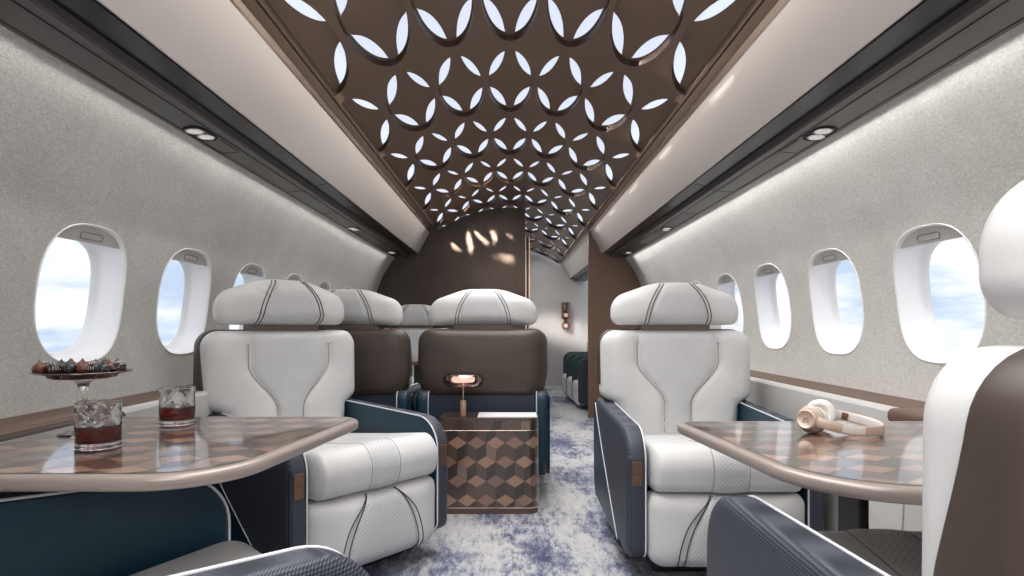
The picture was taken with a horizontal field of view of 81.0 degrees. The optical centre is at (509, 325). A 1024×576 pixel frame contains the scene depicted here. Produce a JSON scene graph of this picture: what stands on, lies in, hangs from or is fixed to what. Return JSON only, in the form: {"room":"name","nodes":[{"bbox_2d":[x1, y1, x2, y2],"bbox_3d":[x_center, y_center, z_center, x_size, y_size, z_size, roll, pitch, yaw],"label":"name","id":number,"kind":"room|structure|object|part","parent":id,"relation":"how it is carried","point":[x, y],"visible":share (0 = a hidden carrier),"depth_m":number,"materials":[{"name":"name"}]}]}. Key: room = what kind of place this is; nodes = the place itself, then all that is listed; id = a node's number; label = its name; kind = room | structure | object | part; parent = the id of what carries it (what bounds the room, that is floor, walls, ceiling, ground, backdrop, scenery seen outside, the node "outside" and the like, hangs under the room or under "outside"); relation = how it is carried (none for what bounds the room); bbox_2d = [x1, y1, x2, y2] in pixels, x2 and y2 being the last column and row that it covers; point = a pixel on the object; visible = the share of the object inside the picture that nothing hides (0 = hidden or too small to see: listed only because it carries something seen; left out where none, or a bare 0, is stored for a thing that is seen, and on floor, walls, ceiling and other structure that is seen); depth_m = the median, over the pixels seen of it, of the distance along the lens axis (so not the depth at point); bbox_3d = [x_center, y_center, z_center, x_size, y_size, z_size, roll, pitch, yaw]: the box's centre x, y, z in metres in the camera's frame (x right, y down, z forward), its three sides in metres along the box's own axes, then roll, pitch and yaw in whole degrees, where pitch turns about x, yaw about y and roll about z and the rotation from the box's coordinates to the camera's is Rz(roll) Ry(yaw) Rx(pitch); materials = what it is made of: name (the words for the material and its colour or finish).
{"room":"aircraft cabin","nodes":[
{"label":"aircraft cabin","id":0,"kind":"room"},
{"bbox_2d":[122,391,211,416],"bbox_3d":[-1.238,0.331,5.670,0.049,0.138,7.660,0,0,0],"label":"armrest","id":1,"kind":"structure","parent":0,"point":[148,409],"depth_m":2.06,"materials":[{"name":"white"}]},
{"bbox_2d":[0,25,393,418],"bbox_3d":[-1.295,0.105,3.876,0.282,1.690,10.601,0,0,0],"label":"wall","id":2,"kind":"structure","parent":0,"point":[74,150],"depth_m":2.07,"materials":[{"name":"white fabric"}]},
{"bbox_2d":[0,413,73,436],"bbox_3d":[-1.225,0.265,0.120,0.074,0.038,3.440,0,0,0],"label":"trim","id":3,"kind":"structure","parent":2,"relation":"attached to","point":[33,425],"depth_m":1.52,"materials":[{"name":"brown wood"}]},
{"bbox_2d":[0,411,125,493],"bbox_3d":[-1.220,0.604,0.120,0.084,0.692,3.440,0,0,0],"label":"trim","id":4,"kind":"structure","parent":2,"relation":"attached to","point":[41,430],"depth_m":1.50,"materials":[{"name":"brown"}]},
{"bbox_2d":[33,223,126,362],"bbox_3d":[-1.461,-0.105,2.005,0.171,0.463,0.412,0,0,0],"label":"window","id":5,"kind":"structure","parent":2,"relation":"in","point":[106,251],"depth_m":2.17,"materials":[{"name":"white plastic"}]},
{"bbox_2d":[57,226,119,248],"bbox_3d":[-1.401,-0.304,2.005,0.022,0.054,0.321,0,0,0],"label":"shade","id":6,"kind":"object","parent":5,"relation":"attached to","point":[97,235],"depth_m":2.01,"materials":[{"name":"grey plastic"}]},
{"bbox_3d":[-1.397,-0.298,2.005,0.011,0.026,0.115,0,0,0],"label":"shade handle","id":7,"kind":"part","parent":5,"relation":"part of","materials":[{"name":"grey plastic"}]},
{"bbox_2d":[0,384,198,426],"bbox_3d":[-1.351,0.268,3.950,0.178,0.065,11.100,0,0,0],"label":"trim","id":8,"kind":"structure","parent":2,"relation":"attached to","point":[145,397],"depth_m":1.82,"materials":[{"name":"brown wood"}]},
{"bbox_2d":[156,248,211,354],"bbox_3d":[-1.461,-0.105,2.629,0.171,0.463,0.412,0,0,0],"label":"window","id":9,"kind":"structure","parent":2,"relation":"in","point":[196,265],"depth_m":2.80,"materials":[{"name":"white plastic"}]},
{"bbox_2d":[171,250,206,265],"bbox_3d":[-1.401,-0.304,2.629,0.022,0.054,0.321,0,0,0],"label":"shade","id":10,"kind":"object","parent":9,"relation":"attached to","point":[198,257],"depth_m":2.63,"materials":[{"name":"grey plastic"}]},
{"bbox_3d":[-1.397,-0.298,2.629,0.011,0.026,0.115,0,0,0],"label":"shade handle","id":11,"kind":"part","parent":9,"relation":"part of","materials":[{"name":"grey plastic"}]},
{"bbox_2d":[0,0,430,257],"bbox_3d":[-0.999,-0.846,2.295,0.374,0.289,7.790,0,0,0],"label":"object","id":12,"kind":"object","parent":2,"relation":"attached to","point":[211,65],"visible":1,"depth_m":2.01,"materials":[{"name":"grey plastic"}]},
{"bbox_2d":[182,126,238,153],"bbox_3d":[-1.136,-0.705,2.281,0.080,0.013,0.319,0,0,-1],"label":"light","id":13,"kind":"object","parent":12,"relation":"attached to","point":[199,131],"visible":1,"depth_m":2.20,"materials":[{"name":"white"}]},
{"bbox_2d":[347,227,365,233],"bbox_3d":[-1.136,-0.705,4.431,0.080,0.013,0.319,0,0,-1],"label":"light","id":14,"kind":"object","parent":12,"relation":"attached to","point":[348,228],"visible":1,"depth_m":4.36,"materials":[{"name":"white"}]},
{"bbox_2d":[228,263,265,328],"bbox_3d":[-1.461,-0.105,3.252,0.171,0.463,0.412,0,0,0],"label":"window","id":15,"kind":"structure","parent":2,"relation":"in","point":[250,272],"depth_m":3.33,"materials":[{"name":"white plastic"}]},
{"bbox_2d":[240,265,262,276],"bbox_3d":[-1.401,-0.304,3.252,0.022,0.054,0.321,0,0,0],"label":"shade","id":16,"kind":"object","parent":15,"relation":"attached to","point":[255,270],"depth_m":3.26,"materials":[{"name":"grey plastic"}]},
{"bbox_2d":[286,274,302,280],"bbox_3d":[-1.461,-0.105,3.876,0.171,0.463,0.412,0,0,0],"label":"window","id":17,"kind":"structure","parent":2,"relation":"in","point":[295,277],"depth_m":3.88,"materials":[{"name":"white plastic"}]},
{"bbox_2d":[287,275,299,280],"bbox_3d":[-1.401,-0.304,3.876,0.022,0.054,0.321,0,0,0],"label":"shade","id":18,"kind":"object","parent":17,"relation":"attached to","point":[291,277],"depth_m":3.88,"materials":[{"name":"grey plastic"}]},
{"bbox_2d":[318,281,330,289],"bbox_3d":[-1.461,-0.105,4.499,0.171,0.463,0.412,0,0,0],"label":"window","id":19,"kind":"structure","parent":2,"relation":"in","point":[325,285],"depth_m":4.53,"materials":[{"name":"white plastic"}]},
{"bbox_2d":[377,208,640,417],"bbox_3d":[0.000,-0.136,6.215,2.872,2.172,0.050,0,0,0],"label":"wall","id":20,"kind":"structure","parent":0,"point":[485,249],"depth_m":6.19,"materials":[{"name":"brown wood"}]},
{"bbox_2d":[525,236,525,328],"bbox_3d":[0.163,0.007,6.260,0.010,1.885,0.040,0,0,0],"label":"trim","id":21,"kind":"structure","parent":20,"relation":"attached to","point":[525,236],"depth_m":6.24,"materials":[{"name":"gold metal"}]},
{"bbox_2d":[527,236,528,328],"bbox_3d":[0.184,0.007,6.260,0.018,1.885,0.040,0,0,0],"label":"trim","id":22,"kind":"structure","parent":20,"relation":"attached to","point":[527,236],"depth_m":6.24,"materials":[{"name":"brown metal"}]},
{"bbox_2d":[529,236,529,328],"bbox_3d":[0.201,0.007,6.260,0.010,1.885,0.040,0,0,0],"label":"trim","id":23,"kind":"structure","parent":20,"relation":"attached to","point":[529,236],"depth_m":6.24,"materials":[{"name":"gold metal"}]},
{"bbox_2d":[241,0,778,263],"bbox_3d":[0.000,-1.121,3.469,1.628,0.275,11.956,0,0,0],"label":"ceiling","id":24,"kind":"structure","parent":0,"point":[310,44],"depth_m":2.82,"materials":[{"name":"brown wood"}]},
{"bbox_2d":[285,0,734,243],"bbox_3d":[0.000,-1.253,3.650,1.600,0.539,11.700,0,0,0],"label":"ceiling light panel","id":25,"kind":"object","parent":24,"relation":"attached to","point":[302,7],"visible":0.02,"depth_m":3.38,"materials":[{"name":"white plastic"}]},
{"bbox_2d":[362,386,706,575],"bbox_3d":[0.000,0.980,4.000,3.000,0.060,11.200,0,0,0],"label":"floor","id":26,"kind":"structure","parent":0,"point":[570,533],"depth_m":2.67,"materials":[{"name":"blue carpet"}]},
{"bbox_2d":[0,417,357,492],"bbox_3d":[-0.757,0.600,1.330,0.705,0.701,0.670,0,0,0],"label":"table","id":27,"kind":"object","parent":26,"relation":"on","point":[151,456],"visible":0.76,"depth_m":1.17,"materials":[{"name":"beige wood"}]},
{"bbox_2d":[29,368,132,437],"bbox_3d":[-0.985,0.176,1.385,0.197,0.146,0.197,0,0,0],"label":"cake stand","id":28,"kind":"object","parent":27,"relation":"on","point":[83,380],"visible":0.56,"depth_m":1.35,"materials":[{"name":"clear glass"}]},
{"bbox_2d":[31,360,45,373],"bbox_3d":[-1.053,0.091,1.343,0.031,0.031,0.031,0,0,-21],"label":"truffle","id":29,"kind":"object","parent":28,"relation":"on","point":[39,367],"visible":0.97,"depth_m":1.33,"materials":[{"name":"brown food"}]},
{"bbox_2d":[45,362,61,373],"bbox_3d":[-1.026,0.093,1.349,0.032,0.026,0.030,0,0,38],"label":"truffle","id":30,"kind":"object","parent":28,"relation":"on","point":[51,368],"visible":1,"depth_m":1.34,"materials":[{"name":"black food"}]},
{"bbox_2d":[57,358,65,371],"bbox_3d":[-1.040,0.091,1.391,0.031,0.031,0.031,0,0,6],"label":"truffle","id":31,"kind":"object","parent":28,"relation":"on","point":[61,362],"visible":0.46,"depth_m":1.39,"materials":[{"name":"black food"}]},
{"bbox_2d":[61,359,76,372],"bbox_3d":[-0.999,0.091,1.360,0.031,0.031,0.031,0,0,-44],"label":"truffle","id":32,"kind":"object","parent":28,"relation":"on","point":[68,367],"visible":0.99,"depth_m":1.35,"materials":[{"name":"black food"}]},
{"bbox_3d":[-0.985,0.112,1.385,0.197,0.016,0.197,0,0,0],"label":"stand plate","id":33,"kind":"part","parent":28,"relation":"part of","materials":[{"name":"grey metal"}]},
{"bbox_2d":[76,359,88,372],"bbox_3d":[-0.971,0.091,1.367,0.031,0.031,0.031,0,0,-25],"label":"truffle","id":34,"kind":"object","parent":28,"relation":"on","point":[81,367],"visible":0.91,"depth_m":1.36,"materials":[{"name":"brown food"}]},
{"bbox_2d":[86,361,98,372],"bbox_3d":[-0.944,0.093,1.363,0.030,0.026,0.032,0,0,-4],"label":"truffle","id":35,"kind":"object","parent":28,"relation":"on","point":[90,368],"visible":0.73,"depth_m":1.35,"materials":[{"name":"black"}]},
{"bbox_2d":[95,360,110,372],"bbox_3d":[-0.917,0.091,1.352,0.031,0.031,0.031,0,0,-36],"label":"truffle","id":36,"kind":"object","parent":28,"relation":"on","point":[102,367],"visible":0.98,"depth_m":1.34,"materials":[{"name":"black food"}]},
{"bbox_2d":[106,359,112,371],"bbox_3d":[-0.930,0.091,1.391,0.031,0.031,0.031,0,0,-31],"label":"truffle","id":37,"kind":"object","parent":28,"relation":"on","point":[108,361],"visible":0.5,"depth_m":1.39,"materials":[{"name":"brown food"}]},
{"bbox_2d":[111,361,126,371],"bbox_3d":[-0.903,0.093,1.387,0.030,0.026,0.032,0,0,34],"label":"truffle","id":38,"kind":"object","parent":28,"relation":"on","point":[117,366],"visible":0.99,"depth_m":1.38,"materials":[{"name":"black"}]},
{"bbox_2d":[74,399,121,451],"bbox_3d":[-0.840,0.201,1.225,0.081,0.095,0.081,0,0,0],"label":"tumbler","id":39,"kind":"object","parent":27,"relation":"on","point":[98,422],"visible":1,"depth_m":1.19,"materials":[{"name":"clear glass"}]},
{"bbox_2d":[159,385,194,426],"bbox_3d":[-0.840,0.201,1.515,0.081,0.095,0.081,0,0,0],"label":"tumbler","id":40,"kind":"object","parent":27,"relation":"on","point":[176,403],"visible":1,"depth_m":1.48,"materials":[{"name":"clear glass"}]},
{"bbox_2d":[0,485,369,575],"bbox_3d":[-0.723,0.371,0.917,0.891,1.157,0.740,0,0,-45],"label":"armchair","id":41,"kind":"object","parent":26,"relation":"on","point":[186,531],"visible":0.87,"depth_m":1.21,"materials":[{"name":"teal leather"}]},
{"bbox_3d":[-0.950,0.556,1.108,0.009,0.484,0.822,0,0,45],"label":"panel","id":42,"kind":"part","parent":41,"relation":"part of","materials":[{"name":"teal leather"}]},
{"bbox_3d":[-0.975,0.555,1.132,0.835,0.497,0.071,0,0,-45],"label":"armrest","id":43,"kind":"part","parent":41,"relation":"part of","materials":[{"name":"teal leather"}]},
{"bbox_2d":[130,541,260,575],"bbox_3d":[-0.666,0.591,0.974,0.719,0.214,0.576,0,0,-45],"label":"seat cushion","id":44,"kind":"object","parent":41,"relation":"on","point":[168,558],"depth_m":1.28,"materials":[{"name":"grey leather"}]},
{"bbox_3d":[-0.508,0.555,0.665,0.071,0.497,0.835,0,0,45],"label":"armrest","id":45,"kind":"part","parent":41,"relation":"part of","materials":[{"name":"teal leather"}]},
{"bbox_2d":[193,279,446,566],"bbox_3d":[-0.786,0.371,2.502,0.891,1.157,0.740,0,0,41],"label":"armchair","id":46,"kind":"object","parent":26,"relation":"on","point":[374,492],"visible":0.87,"depth_m":2.42,"materials":[{"name":"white leather"}]},
{"bbox_3d":[-1.104,0.603,2.294,0.650,0.455,0.006,0,0,41],"label":"panel","id":47,"kind":"part","parent":46,"relation":"part of","materials":[{"name":"teal leather"}]},
{"bbox_3d":[-1.023,0.600,2.269,0.835,0.497,0.071,0,0,41],"label":"armrest","id":48,"kind":"part","parent":46,"relation":"part of","materials":[{"name":"teal leather"}]},
{"bbox_3d":[-1.008,0.305,2.695,0.138,0.570,0.709,0,0,41],"label":"backrest","id":49,"kind":"part","parent":46,"relation":"part of","materials":[{"name":"white leather"}]},
{"bbox_3d":[-0.709,0.535,2.003,0.018,0.086,0.036,0,0,41],"label":"control panel","id":50,"kind":"part","parent":46,"relation":"part of","materials":[{"name":"brown wood"}]},
{"bbox_3d":[-0.999,0.601,2.295,0.822,0.484,0.009,0,0,41],"label":"panel","id":51,"kind":"part","parent":46,"relation":"part of","materials":[{"name":"white leather"}]},
{"bbox_2d":[305,432,436,500],"bbox_3d":[-0.725,0.541,2.448,0.719,0.214,0.576,0,0,41],"label":"seat cushion","id":52,"kind":"object","parent":46,"relation":"on","point":[353,466],"depth_m":2.21,"materials":[{"name":"white leather"}]},
{"bbox_3d":[-0.800,0.790,2.514,0.560,0.320,0.480,0,0,41],"label":"seat","id":53,"kind":"part","parent":46,"relation":"part of","materials":[{"name":"grey leather"}]},
{"bbox_3d":[-0.612,0.601,2.741,0.822,0.484,0.009,0,0,41],"label":"panel","id":54,"kind":"part","parent":46,"relation":"part of","materials":[{"name":"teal leather"}]},
{"bbox_3d":[-0.589,0.600,2.768,0.835,0.497,0.071,0,0,41],"label":"armrest","id":55,"kind":"part","parent":46,"relation":"part of","materials":[{"name":"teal leather"}]},
{"bbox_3d":[-0.281,0.535,2.494,0.018,0.086,0.036,0,0,41],"label":"control panel","id":56,"kind":"part","parent":46,"relation":"part of","materials":[{"name":"brown wood"}]},
{"bbox_2d":[318,289,421,410],"bbox_3d":[-0.910,0.371,3.699,0.740,1.157,0.891,0,0,0],"label":"armchair","id":57,"kind":"object","parent":26,"relation":"on","point":[383,368],"visible":0.37,"depth_m":3.28,"materials":[{"name":"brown leather"}]},
{"bbox_3d":[-0.910,0.583,3.317,0.630,0.475,0.055,0,0,0],"label":"panel","id":58,"kind":"part","parent":57,"relation":"part of","materials":[{"name":"blue leather"}]},
{"bbox_3d":[-0.580,0.600,3.672,0.071,0.497,0.835,0,0,0],"label":"armrest","id":59,"kind":"part","parent":57,"relation":"part of","materials":[{"name":"teal leather"}]},
{"bbox_3d":[-0.910,0.305,3.404,0.709,0.570,0.138,0,0,0],"label":"backrest","id":60,"kind":"part","parent":57,"relation":"part of","materials":[{"name":"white leather"}]},
{"bbox_3d":[-0.545,0.603,3.595,0.006,0.455,0.650,0,0,0],"label":"panel","id":61,"kind":"part","parent":57,"relation":"part of","materials":[{"name":"teal leather"}]},
{"bbox_2d":[412,357,419,383],"bbox_3d":[-0.670,0.600,4.580,1.000,0.700,0.600,0,0,0],"label":"dining table","id":62,"kind":"object","parent":26,"relation":"on","point":[414,359],"visible":0.06,"depth_m":4.48,"materials":[{"name":"brown wood"}]},
{"bbox_3d":[-0.620,0.615,4.580,0.200,0.671,0.200,0,0,0],"label":"table post","id":63,"kind":"part","parent":62,"relation":"part of","materials":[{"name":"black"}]},
{"bbox_2d":[384,304,449,384],"bbox_3d":[-0.900,0.371,5.441,0.740,1.157,0.891,0,0,0],"label":"armchair","id":64,"kind":"object","parent":26,"relation":"on","point":[416,320],"visible":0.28,"depth_m":5.67,"materials":[{"name":"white leather"}]},
{"bbox_3d":[-0.900,0.305,5.736,0.709,0.570,0.138,0,0,0],"label":"backrest","id":65,"kind":"part","parent":64,"relation":"part of","materials":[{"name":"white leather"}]},
{"bbox_2d":[415,289,549,474],"bbox_3d":[-0.150,0.371,3.699,0.740,1.157,0.891,0,0,0],"label":"armchair","id":66,"kind":"object","parent":26,"relation":"on","point":[512,363],"visible":0.64,"depth_m":3.27,"materials":[{"name":"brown leather"}]},
{"bbox_3d":[-0.515,0.603,3.595,0.006,0.455,0.650,0,0,0],"label":"panel","id":67,"kind":"part","parent":66,"relation":"part of","materials":[{"name":"teal leather"}]},
{"bbox_3d":[-0.480,0.600,3.672,0.071,0.497,0.835,0,0,0],"label":"armrest","id":68,"kind":"part","parent":66,"relation":"part of","materials":[{"name":"teal leather"}]},
{"bbox_3d":[-0.150,0.583,3.317,0.630,0.475,0.055,0,0,0],"label":"panel","id":69,"kind":"part","parent":66,"relation":"part of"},
{"bbox_3d":[0.180,0.600,3.672,0.071,0.497,0.835,0,0,0],"label":"armrest","id":70,"kind":"part","parent":66,"relation":"part of","materials":[{"name":"teal leather"}]},
{"bbox_3d":[0.215,0.603,3.595,0.006,0.455,0.650,0,0,0],"label":"panel","id":71,"kind":"part","parent":66,"relation":"part of","materials":[{"name":"teal leather"}]},
{"bbox_2d":[439,412,538,513],"bbox_3d":[-0.107,0.708,3.129,0.510,0.485,0.204,0,0,0],"label":"base cabinet","id":72,"kind":"object","parent":26,"relation":"on","point":[492,463],"visible":0.89,"depth_m":3.03,"materials":[{"name":"brown wood"}]},
{"bbox_2d":[442,372,483,415],"bbox_3d":[-0.242,0.354,3.100,0.214,0.221,0.214,0,0,0],"label":"table lamp","id":73,"kind":"object","parent":72,"relation":"on","point":[457,379],"visible":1,"depth_m":3.08,"materials":[{"name":"gold metal"}]},
{"bbox_3d":[-0.242,0.278,3.100,0.214,0.068,0.214,0,0,0],"label":"lamp shade","id":74,"kind":"part","parent":73,"relation":"part of","materials":[{"name":"clear glass"}]},
{"bbox_3d":[-0.081,0.503,3.046,0.538,0.045,0.155,0,0,-20],"label":"drawer","id":75,"kind":"part","parent":72,"relation":"part of","materials":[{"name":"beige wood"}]},
{"bbox_2d":[477,412,536,417],"bbox_3d":[-0.013,0.461,3.111,0.303,0.007,0.149,0,0,0],"label":"booklet","id":76,"kind":"object","parent":72,"relation":"on","point":[481,414],"visible":1,"depth_m":3.07,"materials":[{"name":"white paper"}]},
{"bbox_2d":[562,352,587,394],"bbox_3d":[1.015,0.525,7.940,0.620,0.750,0.520,0,0,0],"label":"armchair","id":77,"kind":"object","parent":26,"relation":"on","point":[568,357],"visible":0.22,"depth_m":7.70,"materials":[{"name":"green leather"}]},
{"bbox_2d":[567,355,587,399],"bbox_3d":[1.035,0.525,7.433,0.620,0.750,0.465,0,0,0],"label":"armchair","id":78,"kind":"object","parent":26,"relation":"on","point":[576,360],"visible":0.16,"depth_m":7.21,"materials":[{"name":"green leather"}]},
{"bbox_2d":[573,357,587,404],"bbox_3d":[1.055,0.525,6.952,0.620,0.750,0.465,0,0,0],"label":"armchair","id":79,"kind":"object","parent":26,"relation":"on","point":[580,386],"visible":0.33,"depth_m":6.72,"materials":[{"name":"leather"}]},
{"bbox_2d":[594,283,823,571],"bbox_3d":[0.786,0.371,2.562,0.740,1.157,0.891,0,0,0],"label":"armchair","id":80,"kind":"object","parent":26,"relation":"on","point":[658,488],"visible":0.8,"depth_m":2.78,"materials":[{"name":"white leather"}]},
{"bbox_3d":[0.421,0.603,2.665,0.006,0.455,0.650,0,0,0],"label":"panel","id":81,"kind":"part","parent":80,"relation":"part of","materials":[{"name":"teal leather"}]},
{"bbox_3d":[0.456,0.600,2.587,0.071,0.497,0.835,0,0,0],"label":"armrest","id":82,"kind":"part","parent":80,"relation":"part of","materials":[{"name":"teal leather"}]},
{"bbox_3d":[0.461,0.535,2.176,0.036,0.086,0.018,0,0,0],"label":"control panel","id":83,"kind":"part","parent":80,"relation":"part of","materials":[{"name":"brown wood"}]},
{"bbox_3d":[0.786,0.305,2.856,0.709,0.570,0.138,0,0,0],"label":"backrest","id":84,"kind":"part","parent":80,"relation":"part of","materials":[{"name":"white leather"}]},
{"bbox_3d":[0.786,0.790,2.580,0.480,0.320,0.560,0,0,0],"label":"seat","id":85,"kind":"part","parent":80,"relation":"part of","materials":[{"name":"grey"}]},
{"bbox_2d":[643,434,801,491],"bbox_3d":[0.786,0.541,2.481,0.576,0.214,0.719,0,0,0],"label":"seat cushion","id":86,"kind":"object","parent":80,"relation":"on","point":[671,462],"depth_m":2.13,"materials":[{"name":"white leather"}]},
{"bbox_3d":[1.081,0.601,2.587,0.009,0.484,0.822,0,0,0],"label":"panel","id":87,"kind":"part","parent":80,"relation":"part of","materials":[{"name":"teal leather"}]},
{"bbox_3d":[1.117,0.600,2.587,0.071,0.497,0.835,0,0,0],"label":"armrest","id":88,"kind":"part","parent":80,"relation":"part of","materials":[{"name":"teal leather"}]},
{"bbox_2d":[677,408,923,530],"bbox_3d":[0.840,0.598,1.363,0.820,0.705,0.895,0,0,0],"label":"table","id":89,"kind":"object","parent":26,"relation":"on","point":[888,467],"visible":0.58,"depth_m":1.20,"materials":[{"name":"beige wood"}]},
{"bbox_2d":[796,399,884,435],"bbox_3d":[0.765,0.212,1.403,0.197,0.074,0.132,0,0,0],"label":"headphones","id":90,"kind":"object","parent":89,"relation":"on","point":[818,415],"visible":1,"depth_m":1.38,"materials":[{"name":"beige plastic"}]},
{"bbox_2d":[796,406,824,432],"bbox_3d":[0.692,0.217,1.388,0.037,0.063,0.062,0,0,-36],"label":"ear cup","id":91,"kind":"object","parent":90,"relation":"on","point":[811,419],"depth_m":1.37,"materials":[{"name":"beige plastic"}]},
{"bbox_3d":[0.722,0.224,1.355,0.054,0.029,0.012,0,0,22],"label":"headband arm","id":92,"kind":"part","parent":90,"relation":"part of","materials":[{"name":"beige"}]},
{"bbox_3d":[0.811,0.218,1.454,0.018,0.020,0.006,0,0,18],"label":"hinge plate","id":93,"kind":"part","parent":90,"relation":"part of","materials":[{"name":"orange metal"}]},
{"bbox_3d":[0.840,0.614,1.470,0.024,0.673,0.100,0,0,0],"label":"table post","id":94,"kind":"part","parent":89,"relation":"part of","materials":[{"name":"black"}]},
{"bbox_2d":[707,180,1023,575],"bbox_3d":[0.775,0.371,0.893,0.740,1.157,0.891,0,0,0],"label":"armchair","id":95,"kind":"object","parent":26,"relation":"on","point":[973,486],"visible":1,"depth_m":0.58,"materials":[{"name":"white leather"}]},
{"bbox_3d":[0.445,0.555,0.868,0.071,0.497,0.835,0,0,0],"label":"armrest","id":96,"kind":"part","parent":95,"relation":"part of","materials":[{"name":"teal leather"}]},
{"bbox_2d":[812,531,921,575],"bbox_3d":[0.775,0.541,0.975,0.576,0.214,0.719,0,0,0],"label":"seat cushion","id":97,"kind":"object","parent":95,"relation":"on","point":[897,553],"depth_m":1.19,"materials":[{"name":"grey leather"}]},
{"bbox_3d":[0.775,0.305,0.599,0.709,0.570,0.138,0,0,0],"label":"backrest","id":98,"kind":"part","parent":95,"relation":"part of","materials":[{"name":"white leather"}]},
{"bbox_2d":[526,236,587,385],"bbox_3d":[0.000,-0.350,9.530,3.000,2.600,0.060,0,0,0],"label":"wall","id":99,"kind":"structure","parent":0,"point":[550,284],"depth_m":9.50,"materials":[{"name":"grey paint"}]},
{"bbox_2d":[561,302,569,327],"bbox_3d":[0.875,-0.152,9.409,0.144,0.435,0.144,0,0,-45],"label":"wall sconce","id":100,"kind":"object","parent":99,"relation":"attached to","point":[565,313],"visible":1,"depth_m":9.39,"materials":[{"name":"orange metal"}]},
{"bbox_2d":[626,22,1023,401],"bbox_3d":[1.295,0.105,3.876,0.282,1.690,10.601,0,0,0],"label":"wall","id":101,"kind":"structure","parent":0,"point":[948,148],"depth_m":2.24,"materials":[{"name":"white fabric"}]},
{"bbox_2d":[562,232,587,281],"bbox_3d":[0.999,-0.846,7.875,0.374,0.289,3.250,0,0,0],"label":"bin","id":102,"kind":"object","parent":101,"relation":"attached to","point":[575,265],"visible":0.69,"depth_m":8.02,"materials":[{"name":"grey plastic"}]},
{"bbox_2d":[717,274,743,332],"bbox_3d":[1.461,-0.105,3.876,0.171,0.463,0.412,0,0,0],"label":"window","id":103,"kind":"structure","parent":101,"relation":"in","point":[726,283],"depth_m":4.02,"materials":[{"name":"white plastic"}]},
{"bbox_2d":[719,275,734,284],"bbox_3d":[1.401,-0.304,3.876,0.022,0.054,0.321,0,0,0],"label":"shade","id":104,"kind":"object","parent":103,"relation":"attached to","point":[723,279],"depth_m":3.89,"materials":[{"name":"grey plastic"}]},
{"bbox_2d":[587,343,904,530],"bbox_3d":[1.226,0.606,5.670,0.072,0.688,7.660,0,0,0],"label":"wall panel","id":105,"kind":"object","parent":101,"relation":"attached to","point":[787,400],"depth_m":2.25,"materials":[{"name":"grey"}]},
{"bbox_2d":[754,263,791,348],"bbox_3d":[1.461,-0.105,3.252,0.171,0.463,0.412,0,0,0],"label":"window","id":106,"kind":"structure","parent":101,"relation":"in","point":[765,277],"depth_m":3.42,"materials":[{"name":"white plastic"}]},
{"bbox_2d":[757,265,779,276],"bbox_3d":[1.401,-0.304,3.252,0.022,0.054,0.321,0,0,0],"label":"shade","id":107,"kind":"object","parent":106,"relation":"attached to","point":[762,270],"depth_m":3.26,"materials":[{"name":"grey plastic"}]},
{"bbox_2d":[589,0,1023,257],"bbox_3d":[0.999,-0.846,2.295,0.374,0.289,7.790,0,0,0],"label":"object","id":108,"kind":"object","parent":101,"relation":"attached to","point":[808,65],"visible":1,"depth_m":2.00,"materials":[{"name":"grey plastic"}]},
{"bbox_2d":[653,227,672,233],"bbox_3d":[1.134,-0.705,4.431,0.080,0.014,0.320,0,0,-1],"label":"light","id":109,"kind":"object","parent":108,"relation":"attached to","point":[664,228],"visible":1,"depth_m":4.35,"materials":[{"name":"white"}]},
{"bbox_2d":[779,126,837,152],"bbox_3d":[1.134,-0.705,2.281,0.080,0.014,0.320,0,0,-1],"label":"light","id":110,"kind":"object","parent":108,"relation":"attached to","point":[819,132],"visible":1,"depth_m":2.20,"materials":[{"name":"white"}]},
{"bbox_2d":[808,248,863,354],"bbox_3d":[1.461,-0.105,2.629,0.171,0.463,0.412,0,0,0],"label":"window","id":111,"kind":"structure","parent":101,"relation":"in","point":[823,265],"depth_m":2.79,"materials":[{"name":"white plastic"}]},
{"bbox_3d":[1.397,-0.298,2.629,0.011,0.026,0.115,0,0,0],"label":"shade handle","id":112,"kind":"part","parent":111,"relation":"part of","materials":[{"name":"grey plastic"}]},
{"bbox_2d":[813,250,848,265],"bbox_3d":[1.401,-0.304,2.629,0.022,0.054,0.321,0,0,0],"label":"shade","id":113,"kind":"object","parent":111,"relation":"attached to","point":[821,257],"depth_m":2.63,"materials":[{"name":"grey plastic"}]},
{"bbox_2d":[750,370,925,407],"bbox_3d":[1.351,0.268,3.950,0.178,0.065,11.100,0,0,0],"label":"trim","id":114,"kind":"structure","parent":101,"relation":"attached to","point":[894,401],"depth_m":2.38,"materials":[{"name":"brown wood"}]},
{"bbox_2d":[903,504,921,530],"bbox_3d":[1.226,0.604,0.120,0.072,0.692,3.440,0,0,0],"label":"trim","id":115,"kind":"structure","parent":101,"relation":"attached to","point":[912,513],"depth_m":1.80,"materials":[{"name":"grey plastic"}]},
{"bbox_2d":[893,223,986,363],"bbox_3d":[1.461,-0.105,2.005,0.171,0.463,0.412,0,0,0],"label":"window","id":116,"kind":"structure","parent":101,"relation":"in","point":[913,251],"depth_m":2.17,"materials":[{"name":"white plastic"}]},
{"bbox_3d":[1.397,-0.298,2.005,0.011,0.026,0.115,0,0,0],"label":"shade handle","id":117,"kind":"part","parent":116,"relation":"part of","materials":[{"name":"grey plastic"}]},
{"bbox_2d":[900,226,962,248],"bbox_3d":[1.401,-0.304,2.005,0.022,0.054,0.321,0,0,0],"label":"shade","id":118,"kind":"object","parent":116,"relation":"attached to","point":[920,235],"depth_m":2.01,"materials":[{"name":"grey plastic"}]}
]}

